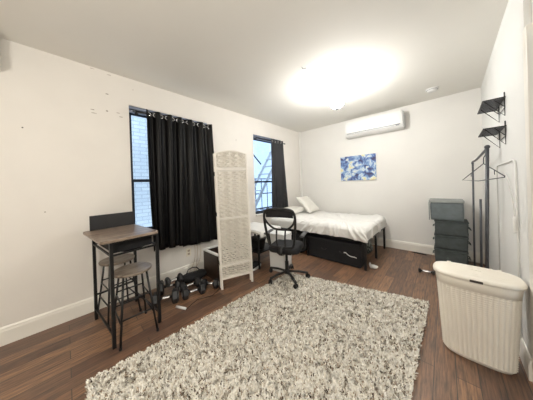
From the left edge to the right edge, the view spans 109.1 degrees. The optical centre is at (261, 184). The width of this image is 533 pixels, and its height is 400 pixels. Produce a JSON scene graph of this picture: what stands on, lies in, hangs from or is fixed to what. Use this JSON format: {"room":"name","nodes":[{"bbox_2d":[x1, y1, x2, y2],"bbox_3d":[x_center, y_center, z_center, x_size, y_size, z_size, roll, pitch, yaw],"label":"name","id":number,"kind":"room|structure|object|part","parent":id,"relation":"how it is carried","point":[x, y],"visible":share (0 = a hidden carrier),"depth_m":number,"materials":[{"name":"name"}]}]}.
{"room":"bedroom","nodes":[
{"label":"bedroom","id":0,"kind":"room"},
{"bbox_2d":[0,38,300,327],"bbox_3d":[-1.321,-0.069,2.641,0.162,2.760,6.580,-2,0,44],"label":"wall","id":1,"kind":"structure","parent":0,"point":[65,160],"depth_m":1.89,"materials":[{"name":"white paint"}]},
{"bbox_2d":[0,238,267,346],"bbox_3d":[-1.215,1.234,2.583,0.018,0.150,6.580,-2,0,44],"label":"baseboard","id":2,"kind":"structure","parent":1,"relation":"attached to","point":[16,331],"depth_m":1.85,"materials":[{"name":"white wood"}]},
{"bbox_2d":[129,106,206,228],"bbox_3d":[-1.243,-0.181,2.684,0.160,1.580,1.045,-2,0,44],"label":"window","id":3,"kind":"structure","parent":1,"relation":"in","point":[131,108],"depth_m":2.35,"materials":[{"name":"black metal"}]},
{"bbox_3d":[-1.290,-0.485,2.719,0.028,0.850,1.013,-2,0,44],"label":"sash","id":4,"kind":"part","parent":3,"relation":"part of","materials":[{"name":"blue metal"}]},
{"bbox_3d":[-1.245,0.244,2.699,0.028,0.630,1.013,-2,0,44],"label":"sash","id":5,"kind":"part","parent":3,"relation":"part of","materials":[{"name":"blue metal"}]},
{"bbox_2d":[132,110,208,127],"bbox_3d":[-1.178,-0.883,2.628,0.101,0.040,1.058,-2,0,44],"label":"curtain rod","id":6,"kind":"object","parent":1,"relation":"attached to","point":[134,111],"visible":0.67,"depth_m":2.37,"materials":[{"name":"black paint"}]},
{"bbox_2d":[146,109,183,251],"bbox_3d":[-1.249,-0.045,2.480,0.070,1.760,0.431,-2,0,44],"label":"curtain","id":7,"kind":"object","parent":6,"relation":"hanging from","point":[164,141],"visible":0.98,"depth_m":2.49,"materials":[{"name":"black fabric"}]},
{"bbox_2d":[180,117,217,246],"bbox_3d":[-0.914,-0.032,2.829,0.075,1.810,0.615,-2,0,44],"label":"curtain","id":8,"kind":"object","parent":6,"relation":"hanging from","point":[198,205],"visible":0.95,"depth_m":2.82,"materials":[{"name":"black fabric"}]},
{"bbox_2d":[186,248,190,256],"bbox_3d":[-1.064,0.976,2.755,0.009,0.115,0.070,-2,0,44],"label":"wall outlet","id":9,"kind":"object","parent":1,"relation":"attached to","point":[188,251],"visible":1,"depth_m":2.75,"materials":[{"name":"white plastic"}]},
{"bbox_2d":[253,134,277,215],"bbox_3d":[0.124,-0.209,4.106,0.160,1.620,0.900,-2,0,44],"label":"window","id":10,"kind":"structure","parent":1,"relation":"in","point":[258,213],"depth_m":3.96,"materials":[{"name":"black metal"}]},
{"bbox_3d":[0.123,0.236,4.121,0.028,0.630,0.868,-2,0,44],"label":"sash","id":11,"kind":"part","parent":10,"relation":"part of","materials":[{"name":"blue metal"}]},
{"bbox_2d":[298,132,302,206],"bbox_3d":[1.016,-0.145,4.922,0.050,2.450,0.050,-2,0,44],"label":"trim","id":12,"kind":"structure","parent":1,"relation":"attached to","point":[299,133],"depth_m":4.90,"materials":[{"name":"white paint"}]},
{"bbox_3d":[0.180,-0.931,4.041,0.101,0.040,0.938,-2,0,44],"label":"curtain rod","id":13,"kind":"object","parent":1,"relation":"attached to","visible":0},
{"bbox_2d":[271,139,287,207],"bbox_3d":[0.369,-0.215,4.165,0.066,1.535,0.573,-2,0,44],"label":"curtain","id":14,"kind":"object","parent":13,"relation":"hanging from","point":[279,188],"visible":0.94,"depth_m":4.13,"materials":[{"name":"black fabric"}]},
{"bbox_2d":[0,0,507,131],"bbox_3d":[-0.060,-1.377,1.398,3.760,0.100,6.800,-2,0,44],"label":"ceiling","id":15,"kind":"structure","parent":0,"point":[244,57],"depth_m":1.81,"materials":[{"name":"paint"}]},
{"bbox_2d":[330,83,343,109],"bbox_3d":[1.026,-1.202,2.608,0.190,0.328,0.190,-2,0,44],"label":"pendant lamp","id":16,"kind":"object","parent":15,"relation":"hanging from","point":[337,101],"visible":1,"depth_m":2.56,"materials":[{"name":"white glass"}]},
{"bbox_3d":[1.028,-1.141,2.608,0.190,0.175,0.190,-2,0,44],"label":"globe","id":17,"kind":"part","parent":16,"relation":"part of","materials":[{"name":"white glass"}]},
{"bbox_2d":[425,86,438,92],"bbox_3d":[2.502,-1.393,2.792,0.150,0.042,0.150,-2,0,44],"label":"smoke detector","id":18,"kind":"object","parent":15,"relation":"attached to","point":[432,89],"visible":1,"depth_m":2.76,"materials":[{"name":"white plastic"}]},
{"bbox_2d":[0,244,532,399],"bbox_3d":[0.028,1.321,1.405,3.760,0.100,6.800,-2,0,44],"label":"floor","id":19,"kind":"structure","parent":0,"point":[57,362],"depth_m":1.60,"materials":[{"name":"brown wood"}]},
{"bbox_2d":[98,253,141,325],"bbox_3d":[-1.494,1.042,1.973,0.372,0.557,0.300,-2,0,37],"label":"bar stool","id":20,"kind":"object","parent":19,"relation":"on","point":[120,259],"visible":0.7,"depth_m":1.95,"materials":[{"name":"metal"}]},
{"bbox_3d":[-1.664,1.058,1.964,0.119,0.538,0.017,-2,0,8],"label":"leg","id":21,"kind":"part","parent":20,"relation":"part of","materials":[{"name":"black paint"}]},
{"bbox_3d":[-1.456,1.051,1.807,0.017,0.538,0.119,-2,0,-24],"label":"leg","id":22,"kind":"part","parent":20,"relation":"part of","materials":[{"name":"black paint"}]},
{"bbox_3d":[-1.503,0.775,1.973,0.300,0.022,0.300,-2,0,37],"label":"seat","id":23,"kind":"part","parent":20,"relation":"part of","materials":[{"name":"laminate"}]},
{"bbox_3d":[-1.531,1.053,2.139,0.017,0.538,0.119,-2,0,-24],"label":"leg","id":24,"kind":"part","parent":20,"relation":"part of","materials":[{"name":"black paint"}]},
{"bbox_3d":[-1.324,1.046,1.983,0.119,0.538,0.017,-2,0,8],"label":"leg","id":25,"kind":"part","parent":20,"relation":"part of","materials":[{"name":"black paint"}]},
{"bbox_2d":[83,211,161,349],"bbox_3d":[-1.336,0.804,1.809,0.650,1.020,0.437,-2,0,38],"label":"bar table","id":26,"kind":"object","parent":19,"relation":"on","point":[115,232],"visible":0.99,"depth_m":1.79,"materials":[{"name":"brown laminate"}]},
{"bbox_3d":[-1.650,0.899,1.874,0.024,0.852,0.024,-2,0,38],"label":"leg","id":27,"kind":"part","parent":26,"relation":"part of","materials":[{"name":"black paint"}]},
{"bbox_3d":[-1.435,0.578,1.698,0.570,0.014,0.014,-2,0,38],"label":"rail","id":28,"kind":"part","parent":26,"relation":"part of","materials":[{"name":"black metal"}]},
{"bbox_3d":[-1.200,0.885,1.524,0.024,0.852,0.024,-2,0,38],"label":"leg","id":29,"kind":"part","parent":26,"relation":"part of","materials":[{"name":"black paint"}]},
{"bbox_2d":[100,236,151,253],"bbox_3d":[-1.321,0.547,1.830,0.422,0.118,0.312,-2,0,38],"label":"hanging basket","id":30,"kind":"object","parent":26,"relation":"on","point":[138,243],"depth_m":1.69,"materials":[{"name":"black metal"}]},
{"bbox_3d":[-1.331,0.474,1.836,0.588,0.018,0.368,-2,0,38],"label":"frame","id":31,"kind":"part","parent":26,"relation":"part of","materials":[{"name":"black paint"}]},
{"bbox_3d":[-1.103,0.567,1.662,0.014,0.014,0.350,-2,0,38],"label":"rail","id":32,"kind":"part","parent":26,"relation":"part of","materials":[{"name":"black metal"}]},
{"bbox_3d":[-1.435,0.891,2.150,0.024,0.852,0.024,-2,0,38],"label":"leg","id":33,"kind":"part","parent":26,"relation":"part of","materials":[{"name":"black paint"}]},
{"bbox_3d":[-0.985,0.877,1.800,0.024,0.852,0.024,-2,0,38],"label":"leg","id":34,"kind":"part","parent":26,"relation":"part of","materials":[{"name":"black paint"}]},
{"bbox_2d":[114,262,158,350],"bbox_3d":[-1.162,1.032,1.720,0.372,0.557,0.300,-2,0,44],"label":"bar stool","id":35,"kind":"object","parent":19,"relation":"on","point":[133,269],"visible":0.91,"depth_m":1.70,"materials":[{"name":"metal"}]},
{"bbox_3d":[-1.331,1.047,1.731,0.119,0.538,0.017,-2,0,15],"label":"leg","id":36,"kind":"part","parent":35,"relation":"part of","materials":[{"name":"black paint"}]},
{"bbox_3d":[-1.144,1.042,1.551,0.017,0.538,0.119,-2,0,-17],"label":"leg","id":37,"kind":"part","parent":35,"relation":"part of","materials":[{"name":"black paint"}]},
{"bbox_3d":[-1.171,0.765,1.720,0.300,0.022,0.300,-2,0,44],"label":"seat","id":38,"kind":"part","parent":35,"relation":"part of","materials":[{"name":"laminate"}]},
{"bbox_3d":[-1.179,1.042,1.890,0.017,0.538,0.119,-2,0,-17],"label":"leg","id":39,"kind":"part","parent":35,"relation":"part of","materials":[{"name":"black paint"}]},
{"bbox_3d":[-0.992,1.036,1.710,0.119,0.538,0.017,-2,0,15],"label":"leg","id":40,"kind":"part","parent":35,"relation":"part of","materials":[{"name":"black paint"}]},
{"bbox_2d":[152,288,178,307],"bbox_3d":[-1.056,1.237,2.083,0.263,0.135,0.154,-2,0,-22],"label":"dumbbell","id":41,"kind":"object","parent":19,"relation":"on","point":[175,292],"visible":0.66,"depth_m":2.07,"materials":[{"name":"black rubber"}]},
{"bbox_3d":[-1.056,1.237,2.083,0.120,0.033,0.034,-2,0,-22],"label":"handle","id":42,"kind":"part","parent":41,"relation":"part of","materials":[{"name":"silver metal"}]},
{"bbox_2d":[160,277,179,295],"bbox_3d":[-1.132,1.233,2.322,0.263,0.147,0.168,-2,0,-28],"label":"dumbbell","id":43,"kind":"object","parent":19,"relation":"on","point":[176,284],"visible":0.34,"depth_m":2.29,"materials":[{"name":"black rubber"}]},
{"bbox_2d":[164,273,182,286],"bbox_3d":[-1.028,1.108,2.218,0.193,0.095,0.108,-2,0,-42],"label":"dumbbell","id":44,"kind":"object","parent":19,"relation":"on","point":[179,278],"visible":1,"depth_m":2.20,"materials":[{"name":"black rubber"}]},
{"bbox_2d":[179,277,200,292],"bbox_3d":[-0.895,1.247,2.373,0.263,0.104,0.118,-2,0,-42],"label":"dumbbell","id":45,"kind":"object","parent":19,"relation":"on","point":[197,280],"visible":0.76,"depth_m":2.37,"materials":[{"name":"black rubber"}]},
{"bbox_2d":[181,282,205,299],"bbox_3d":[-0.797,1.239,2.223,0.263,0.114,0.130,-2,0,-33],"label":"dumbbell","id":46,"kind":"object","parent":19,"relation":"on","point":[185,292],"visible":1,"depth_m":2.21,"materials":[{"name":"black rubber"}]},
{"bbox_3d":[-0.797,1.239,2.223,0.120,0.033,0.034,-2,0,-33],"label":"handle","id":47,"kind":"part","parent":46,"relation":"part of","materials":[{"name":"silver metal"}]},
{"bbox_2d":[182,267,206,282],"bbox_3d":[-0.934,1.220,2.604,0.340,0.159,0.186,-2,0,-42],"label":"bag","id":48,"kind":"object","parent":19,"relation":"on","point":[189,277],"visible":0.8,"depth_m":2.56,"materials":[{"name":"black fabric"}]},
{"bbox_2d":[176,279,219,309],"bbox_3d":[-0.702,1.279,2.254,0.338,0.025,0.614,-2,0,8],"label":"rope","id":49,"kind":"object","parent":19,"relation":"on","point":[177,306],"visible":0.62,"depth_m":2.01,"materials":[{"name":"black plastic"}]},
{"bbox_3d":[-0.848,1.284,1.989,0.121,0.025,0.025,-2,0,19],"label":"handle","id":50,"kind":"part","parent":49,"relation":"part of","materials":[{"name":"white plastic"}]},
{"bbox_2d":[201,278,218,288],"bbox_3d":[-0.652,1.239,2.388,0.213,0.104,0.118,-2,0,1],"label":"dumbbell","id":51,"kind":"object","parent":19,"relation":"on","point":[215,283],"visible":0.78,"depth_m":2.37,"materials":[{"name":"black rubber"}]},
{"bbox_2d":[202,244,234,281],"bbox_3d":[-0.613,1.104,2.736,0.390,0.370,0.310,-2,0,44],"label":"storage bin","id":52,"kind":"object","parent":19,"relation":"on","point":[211,259],"visible":0.4,"depth_m":2.63,"materials":[{"name":"brown laminate"}]},
{"bbox_2d":[213,150,252,289],"bbox_3d":[-0.365,0.421,2.426,0.459,1.721,0.079,-2,0,-23],"label":"folding screen","id":53,"kind":"object","parent":19,"relation":"on","point":[225,229],"visible":1,"depth_m":2.41,"materials":[{"name":"white paint"}]},
{"bbox_3d":[-0.397,-0.408,2.392,0.426,0.062,0.018,-3,1,-23],"label":"arched rail","id":54,"kind":"part","parent":53,"relation":"part of","materials":[{"name":"white paint"}]},
{"bbox_3d":[-0.386,-0.198,2.394,0.368,0.026,0.018,-3,1,-23],"label":"rail","id":55,"kind":"part","parent":53,"relation":"part of","materials":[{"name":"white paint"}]},
{"bbox_3d":[-0.378,0.358,2.451,0.319,1.558,0.005,-3,1,-23],"label":"upright cord","id":56,"kind":"part","parent":53,"relation":"part of","materials":[{"name":"white fabric"}]},
{"bbox_3d":[-0.356,0.357,2.400,0.319,1.558,0.004,-3,1,-23],"label":"upright cord","id":57,"kind":"part","parent":53,"relation":"part of","materials":[{"name":"white fabric"}]},
{"bbox_3d":[-0.353,0.411,2.401,0.368,0.026,0.018,-3,1,-23],"label":"rail","id":58,"kind":"part","parent":53,"relation":"part of","materials":[{"name":"white paint"}]},
{"bbox_3d":[-0.323,0.991,2.407,0.368,0.026,0.018,-3,1,-23],"label":"rail","id":59,"kind":"part","parent":53,"relation":"part of","materials":[{"name":"white paint"}]},
{"bbox_3d":[-0.315,1.145,2.409,0.368,0.026,0.018,-3,1,-23],"label":"rail","id":60,"kind":"part","parent":53,"relation":"part of","materials":[{"name":"white paint"}]},
{"bbox_2d":[252,261,260,270],"bbox_3d":[-0.090,1.217,2.930,0.100,0.110,0.269,-2,0,27],"label":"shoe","id":61,"kind":"object","parent":19,"relation":"on","point":[255,263],"visible":0.59,"depth_m":2.86,"materials":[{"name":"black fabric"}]},
{"bbox_2d":[85,272,429,399],"bbox_3d":[0.279,1.246,1.581,1.624,0.034,2.603,-2,0,44],"label":"shaggy rug","id":62,"kind":"object","parent":19,"relation":"on","point":[320,339],"visible":1,"depth_m":1.41,"materials":[{"name":"fabric"}]},
{"bbox_2d":[263,208,309,288],"bbox_3d":[0.322,0.748,2.530,0.573,0.963,0.583,-2,0,24],"label":"office chair","id":63,"kind":"object","parent":62,"relation":"on","point":[286,247],"visible":0.99,"depth_m":2.35,"materials":[{"name":"black plastic"}]},
{"bbox_3d":[0.206,1.158,2.441,0.244,0.046,0.035,-2,0,-32],"label":"leg","id":64,"kind":"part","parent":63,"relation":"part of","materials":[{"name":"black plastic"}]},
{"bbox_3d":[0.216,0.525,2.300,0.420,0.510,0.085,-2,0,24],"label":"frame","id":65,"kind":"part","parent":63,"relation":"part of","materials":[{"name":"black plastic"}]},
{"bbox_3d":[0.330,0.815,2.537,0.408,0.080,0.408,-2,0,24],"label":"seat","id":66,"kind":"part","parent":63,"relation":"part of","materials":[{"name":"black fabric"}]},
{"bbox_3d":[0.370,1.153,2.375,0.035,0.046,0.244,-2,0,-14],"label":"leg","id":67,"kind":"part","parent":63,"relation":"part of","materials":[{"name":"black plastic"}]},
{"bbox_3d":[0.484,1.149,2.511,0.244,0.046,0.035,-2,0,4],"label":"leg","id":68,"kind":"part","parent":63,"relation":"part of","materials":[{"name":"black plastic"}]},
{"bbox_2d":[239,226,280,269],"bbox_3d":[-0.089,0.991,3.241,0.640,0.560,0.540,-2,0,44],"label":"side table","id":69,"kind":"object","parent":19,"relation":"on","point":[258,251],"visible":0.32,"depth_m":2.90,"materials":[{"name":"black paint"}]},
{"bbox_2d":[239,242,268,253],"bbox_3d":[-0.087,1.043,3.241,0.560,0.015,0.460,-2,0,44],"label":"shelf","id":70,"kind":"object","parent":69,"relation":"attached to","point":[266,247],"depth_m":3.04,"materials":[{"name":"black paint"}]},
{"bbox_2d":[251,235,265,248],"bbox_3d":[-0.067,0.952,3.149,0.288,0.164,0.288,-2,0,44],"label":"storage basket","id":71,"kind":"object","parent":69,"relation":"on","point":[254,241],"visible":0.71,"depth_m":3.06,"materials":[{"name":"black fabric"}]},
{"bbox_3d":[-0.046,1.005,2.867,0.022,0.530,0.022,-2,0,44],"label":"leg","id":72,"kind":"part","parent":69,"relation":"part of","materials":[{"name":"black paint"}]},
{"bbox_2d":[250,222,280,237],"bbox_3d":[-0.097,0.749,3.240,0.687,0.103,0.481,-2,0,44],"label":"table cloth","id":73,"kind":"object","parent":69,"relation":"on","point":[255,226],"visible":0.52,"depth_m":3.13,"materials":[{"name":"white fabric"}]},
{"bbox_2d":[269,230,291,271],"bbox_3d":[0.279,0.984,2.859,0.291,0.550,0.250,-2,0,35],"label":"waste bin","id":74,"kind":"object","parent":19,"relation":"on","point":[276,260],"visible":0.48,"depth_m":2.78,"materials":[{"name":"white plastic"}]},
{"bbox_3d":[0.270,0.719,2.858,0.286,0.019,0.245,-2,0,35],"label":"lid","id":75,"kind":"part","parent":74,"relation":"part of","materials":[{"name":"white plastic"}]},
{"bbox_2d":[287,230,309,252],"bbox_3d":[0.618,1.071,3.771,0.600,0.350,0.330,-2,0,44],"label":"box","id":76,"kind":"object","parent":19,"relation":"on","point":[298,234],"visible":0.1,"depth_m":3.52,"materials":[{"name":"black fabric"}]},
{"bbox_2d":[282,227,385,270],"bbox_3d":[1.234,1.016,3.760,1.845,0.420,1.220,-2,0,44],"label":"frame","id":77,"kind":"object","parent":19,"relation":"on","point":[383,229],"visible":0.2,"depth_m":3.11,"materials":[{"name":"black paint"}]},
{"bbox_2d":[271,211,302,225],"bbox_3d":[1.226,0.728,3.761,1.805,0.155,1.175,-2,0,44],"label":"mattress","id":78,"kind":"object","parent":77,"relation":"on","point":[274,221],"visible":0.02,"depth_m":3.89,"materials":[{"name":"white fabric"}]},
{"bbox_2d":[278,211,386,242],"bbox_3d":[1.342,0.696,3.641,1.623,0.234,1.330,-2,0,44],"label":"duvet","id":79,"kind":"object","parent":78,"relation":"on","point":[356,227],"visible":0.94,"depth_m":3.19,"materials":[{"name":"white fabric"}]},
{"bbox_2d":[286,206,304,213],"bbox_3d":[0.651,0.543,4.110,0.380,0.149,0.539,-2,0,38],"label":"pillow","id":80,"kind":"object","parent":79,"relation":"on","point":[296,209],"visible":0.59,"depth_m":4.04,"materials":[{"name":"white fabric"}]},
{"bbox_2d":[296,196,318,212],"bbox_3d":[1.053,0.430,4.330,0.332,0.338,0.540,-2,0,38],"label":"pillow","id":81,"kind":"object","parent":79,"relation":"on","point":[306,202],"visible":1,"depth_m":4.20,"materials":[{"name":"white fabric"}]},
{"bbox_3d":[0.809,1.046,3.350,0.030,0.390,0.030,-2,0,44],"label":"leg","id":82,"kind":"part","parent":77,"relation":"part of","materials":[{"name":"black paint"}]},
{"bbox_3d":[0.815,0.836,3.331,1.845,0.030,0.030,-2,0,44],"label":"rail","id":83,"kind":"part","parent":77,"relation":"part of","materials":[{"name":"black paint"}]},
{"bbox_3d":[1.476,1.026,2.709,0.030,0.390,0.030,-2,0,44],"label":"leg","id":84,"kind":"part","parent":77,"relation":"part of","materials":[{"name":"black paint"}]},
{"bbox_3d":[1.877,1.012,3.127,0.030,0.390,0.030,-2,0,44],"label":"leg","id":85,"kind":"part","parent":77,"relation":"part of","materials":[{"name":"black paint"}]},
{"bbox_3d":[2.293,0.997,3.560,0.030,0.390,0.030,-2,0,44],"label":"leg","id":86,"kind":"part","parent":77,"relation":"part of","materials":[{"name":"black paint"}]},
{"bbox_2d":[308,234,366,267],"bbox_3d":[1.229,1.053,3.166,0.880,0.350,0.355,-2,0,44],"label":"box","id":87,"kind":"object","parent":19,"relation":"on","point":[332,249],"visible":0.7,"depth_m":2.99,"materials":[{"name":"black fabric"}]},
{"bbox_3d":[1.229,0.895,3.171,0.880,0.035,0.340,-2,0,44],"label":"lid","id":88,"kind":"part","parent":87,"relation":"part of","materials":[{"name":"black fabric"}]},
{"bbox_2d":[367,241,372,253],"bbox_3d":[1.784,1.097,3.481,0.422,0.224,0.360,-2,0,-42],"label":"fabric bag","id":89,"kind":"object","parent":19,"relation":"on","point":[369,244],"visible":0.2,"depth_m":3.37,"materials":[{"name":"black fabric"}]},
{"bbox_2d":[369,263,377,268],"bbox_3d":[1.629,1.177,2.775,0.120,0.075,0.084,-2,0,44],"label":"crumpled tissue","id":90,"kind":"object","parent":19,"relation":"on","point":[373,266],"visible":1,"depth_m":2.75,"materials":[{"name":"white paper"}]},
{"bbox_2d":[418,268,434,274],"bbox_3d":[2.223,1.169,2.565,0.173,0.055,0.062,-2,0,41],"label":"dumbbell","id":91,"kind":"object","parent":19,"relation":"on","point":[419,269],"visible":1,"depth_m":2.56,"materials":[{"name":"metal"}]},
{"bbox_2d":[433,244,470,264],"bbox_3d":[2.898,1.066,2.912,0.419,0.216,0.344,-2,0,44],"label":"box","id":92,"kind":"object","parent":19,"relation":"on","point":[441,254],"visible":0.67,"depth_m":2.79,"materials":[{"name":"grey fabric"}]},
{"bbox_3d":[2.892,0.969,2.914,0.364,0.022,0.344,-2,0,44],"label":"lid","id":93,"kind":"part","parent":92,"relation":"part of","materials":[{"name":"grey plastic"}]},
{"bbox_2d":[433,232,470,251],"bbox_3d":[2.895,0.850,2.907,0.419,0.208,0.344,-2,0,44],"label":"box","id":94,"kind":"object","parent":92,"relation":"on","point":[457,243],"visible":0.88,"depth_m":2.79,"materials":[{"name":"grey fabric"}]},
{"bbox_3d":[2.889,0.757,2.909,0.364,0.022,0.344,-2,0,44],"label":"lid","id":95,"kind":"part","parent":94,"relation":"part of","materials":[{"name":"grey plastic"}]},
{"bbox_2d":[433,219,471,236],"bbox_3d":[2.892,0.635,2.902,0.419,0.213,0.344,-2,0,44],"label":"box","id":96,"kind":"object","parent":94,"relation":"on","point":[453,228],"visible":0.87,"depth_m":2.78,"materials":[{"name":"grey fabric"}]},
{"bbox_2d":[428,198,464,221],"bbox_3d":[2.842,0.375,2.934,0.384,0.305,0.362,-2,0,44],"label":"box","id":97,"kind":"object","parent":96,"relation":"on","point":[439,208],"visible":1,"depth_m":2.81,"materials":[{"name":"grey fabric"}]},
{"bbox_3d":[2.840,0.241,2.933,0.380,0.037,0.360,-2,0,44],"label":"lid","id":98,"kind":"part","parent":97,"relation":"part of","materials":[{"name":"grey fabric"}]},
{"bbox_3d":[2.887,0.540,2.904,0.364,0.022,0.344,-2,0,44],"label":"lid","id":99,"kind":"part","parent":96,"relation":"part of","materials":[{"name":"grey plastic"}]},
{"bbox_2d":[433,260,527,374],"bbox_3d":[1.532,0.911,1.362,0.441,0.623,0.298,-2,0,45],"label":"laundry hamper","id":100,"kind":"object","parent":19,"relation":"on","point":[480,308],"visible":1,"depth_m":1.27,"materials":[{"name":"beige plastic"}]},
{"bbox_3d":[1.524,0.625,1.362,0.441,0.051,0.293,-2,0,45],"label":"lid","id":101,"kind":"part","parent":100,"relation":"part of","materials":[{"name":"beige plastic"}]},
{"bbox_2d":[471,145,489,268],"bbox_3d":[2.431,0.389,2.186,0.210,1.564,1.000,-2,0,44],"label":"rack","id":102,"kind":"object","parent":19,"relation":"on","point":[486,150],"visible":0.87,"depth_m":1.83,"materials":[{"name":"grey metal"}]},
{"bbox_3d":[2.772,0.429,2.484,0.028,1.400,0.022,-2,0,44],"label":"post","id":103,"kind":"part","parent":102,"relation":"part of","materials":[{"name":"grey metal"}]},
{"bbox_3d":[2.579,0.651,2.233,0.030,0.970,0.020,-2,0,44],"label":"post","id":104,"kind":"part","parent":102,"relation":"part of","materials":[{"name":"grey metal"}]},
{"bbox_2d":[463,148,504,180],"bbox_3d":[2.184,-0.207,1.880,0.048,0.341,0.617,-2,0,23],"label":"clothes hanger","id":105,"kind":"object","parent":102,"relation":"hanging from","point":[484,148],"visible":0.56,"depth_m":1.85,"materials":[{"name":"grey metal"}]},
{"bbox_3d":[2.161,0.398,1.821,0.054,1.506,0.030,-2,0,44],"label":"post","id":106,"kind":"part","parent":102,"relation":"part of","materials":[{"name":"grey metal"}]},
{"bbox_2d":[301,87,484,252],"bbox_3d":[2.190,-0.106,3.913,3.460,2.600,0.120,-2,0,44],"label":"wall","id":107,"kind":"structure","parent":0,"point":[432,156],"depth_m":3.38,"materials":[{"name":"white paint"}]},
{"bbox_2d":[340,153,376,180],"bbox_3d":[2.005,-0.360,3.981,0.698,0.528,0.024,-2,0,44],"label":"picture","id":108,"kind":"object","parent":107,"relation":"attached to","point":[357,167],"visible":1,"depth_m":3.95,"materials":[{"name":"blue paper"}]},
{"bbox_2d":[345,110,405,138],"bbox_3d":[2.155,-1.150,3.683,0.985,0.310,0.209,-2,0,44],"label":"air conditioner","id":109,"kind":"object","parent":107,"relation":"attached to","point":[393,121],"visible":1,"depth_m":3.56,"materials":[{"name":"white plastic"}]},
{"bbox_2d":[370,237,484,263],"bbox_3d":[2.181,1.120,3.868,3.100,0.150,0.018,-2,0,44],"label":"baseboard","id":110,"kind":"structure","parent":107,"relation":"attached to","point":[421,248],"depth_m":3.38,"materials":[{"name":"white wood"}]},
{"bbox_2d":[481,0,532,357],"bbox_3d":[2.213,-0.101,1.498,0.378,2.600,3.330,-2,0,44],"label":"wall","id":111,"kind":"structure","parent":0,"point":[504,71],"depth_m":1.50,"materials":[{"name":"white paint"}]},
{"bbox_2d":[477,92,505,122],"bbox_3d":[2.127,-0.680,1.771,0.453,0.198,0.129,-2,0,-45],"label":"wall shelf","id":112,"kind":"object","parent":111,"relation":"attached to","point":[491,105],"visible":1,"depth_m":1.72,"materials":[{"name":"black metal"}]},
{"bbox_2d":[478,121,506,147],"bbox_3d":[2.135,-0.440,1.771,0.453,0.198,0.129,-2,0,-45],"label":"wall shelf","id":113,"kind":"object","parent":111,"relation":"attached to","point":[492,131],"visible":1,"depth_m":1.69,"materials":[{"name":"black metal"}]},
{"bbox_2d":[484,257,532,381],"bbox_3d":[2.476,1.125,1.984,2.286,0.130,0.018,-2,0,-45],"label":"baseboard","id":114,"kind":"structure","parent":111,"relation":"attached to","point":[525,356],"depth_m":1.24,"materials":[{"name":"white wood"}]},
{"bbox_2d":[496,159,521,337],"bbox_3d":[2.102,0.437,1.630,0.812,1.271,0.010,-2,0,-45],"label":"trim","id":115,"kind":"structure","parent":111,"relation":"attached to","point":[513,160],"depth_m":1.35,"materials":[{"name":"white paint"}]},
{"bbox_2d":[504,173,516,232],"bbox_3d":[1.939,0.122,1.484,0.421,0.432,0.020,-2,0,-42],"label":"pull cord","id":116,"kind":"object","parent":111,"relation":"attached to","point":[514,220],"visible":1,"depth_m":1.35,"materials":[{"name":"white plastic"}]},
{"bbox_3d":[1.796,0.283,1.349,0.020,0.120,0.020,-2,0,44],"label":"cord handle","id":117,"kind":"part","parent":116,"relation":"part of","materials":[{"name":"white plastic"}]},
{"bbox_2d":[522,23,532,376],"bbox_3d":[1.644,0.139,1.104,0.106,2.160,0.073,-2,0,44],"label":"trim","id":118,"kind":"structure","parent":111,"relation":"attached to","point":[527,34],"depth_m":1.12,"materials":[{"name":"white wood"}]},
{"label":"outside","id":119,"kind":"structure","parent":0,"visible":0},
{"bbox_2d":[253,140,271,210],"bbox_3d":[0.364,1.733,13.166,0.400,15.000,12.600,-2,0,44],"label":"building","id":120,"kind":"structure","parent":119,"point":[261,150],"depth_m":12.64,"materials":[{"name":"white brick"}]},
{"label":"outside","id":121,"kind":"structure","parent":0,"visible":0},
{"bbox_2d":[254,151,271,210],"bbox_3d":[0.607,-0.534,5.917,0.840,2.490,3.616,-2,0,44],"label":"fire escape","id":122,"kind":"object","parent":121,"point":[269,155],"visible":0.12,"depth_m":5.48,"materials":[{"name":"black paint"}]},
{"bbox_3d":[0.344,0.242,6.196,0.030,0.915,3.614,-2,0,44],"label":"railing","id":123,"kind":"part","parent":122,"relation":"part of","materials":[{"name":"metal"}]},
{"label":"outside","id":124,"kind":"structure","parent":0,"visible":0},
{"bbox_2d":[131,115,151,226],"bbox_3d":[-2.678,-0.146,3.644,0.300,15.000,4.550,-2,0,44],"label":"wall","id":125,"kind":"structure","parent":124,"point":[143,217],"depth_m":3.74,"materials":[{"name":"brick"}]}
]}

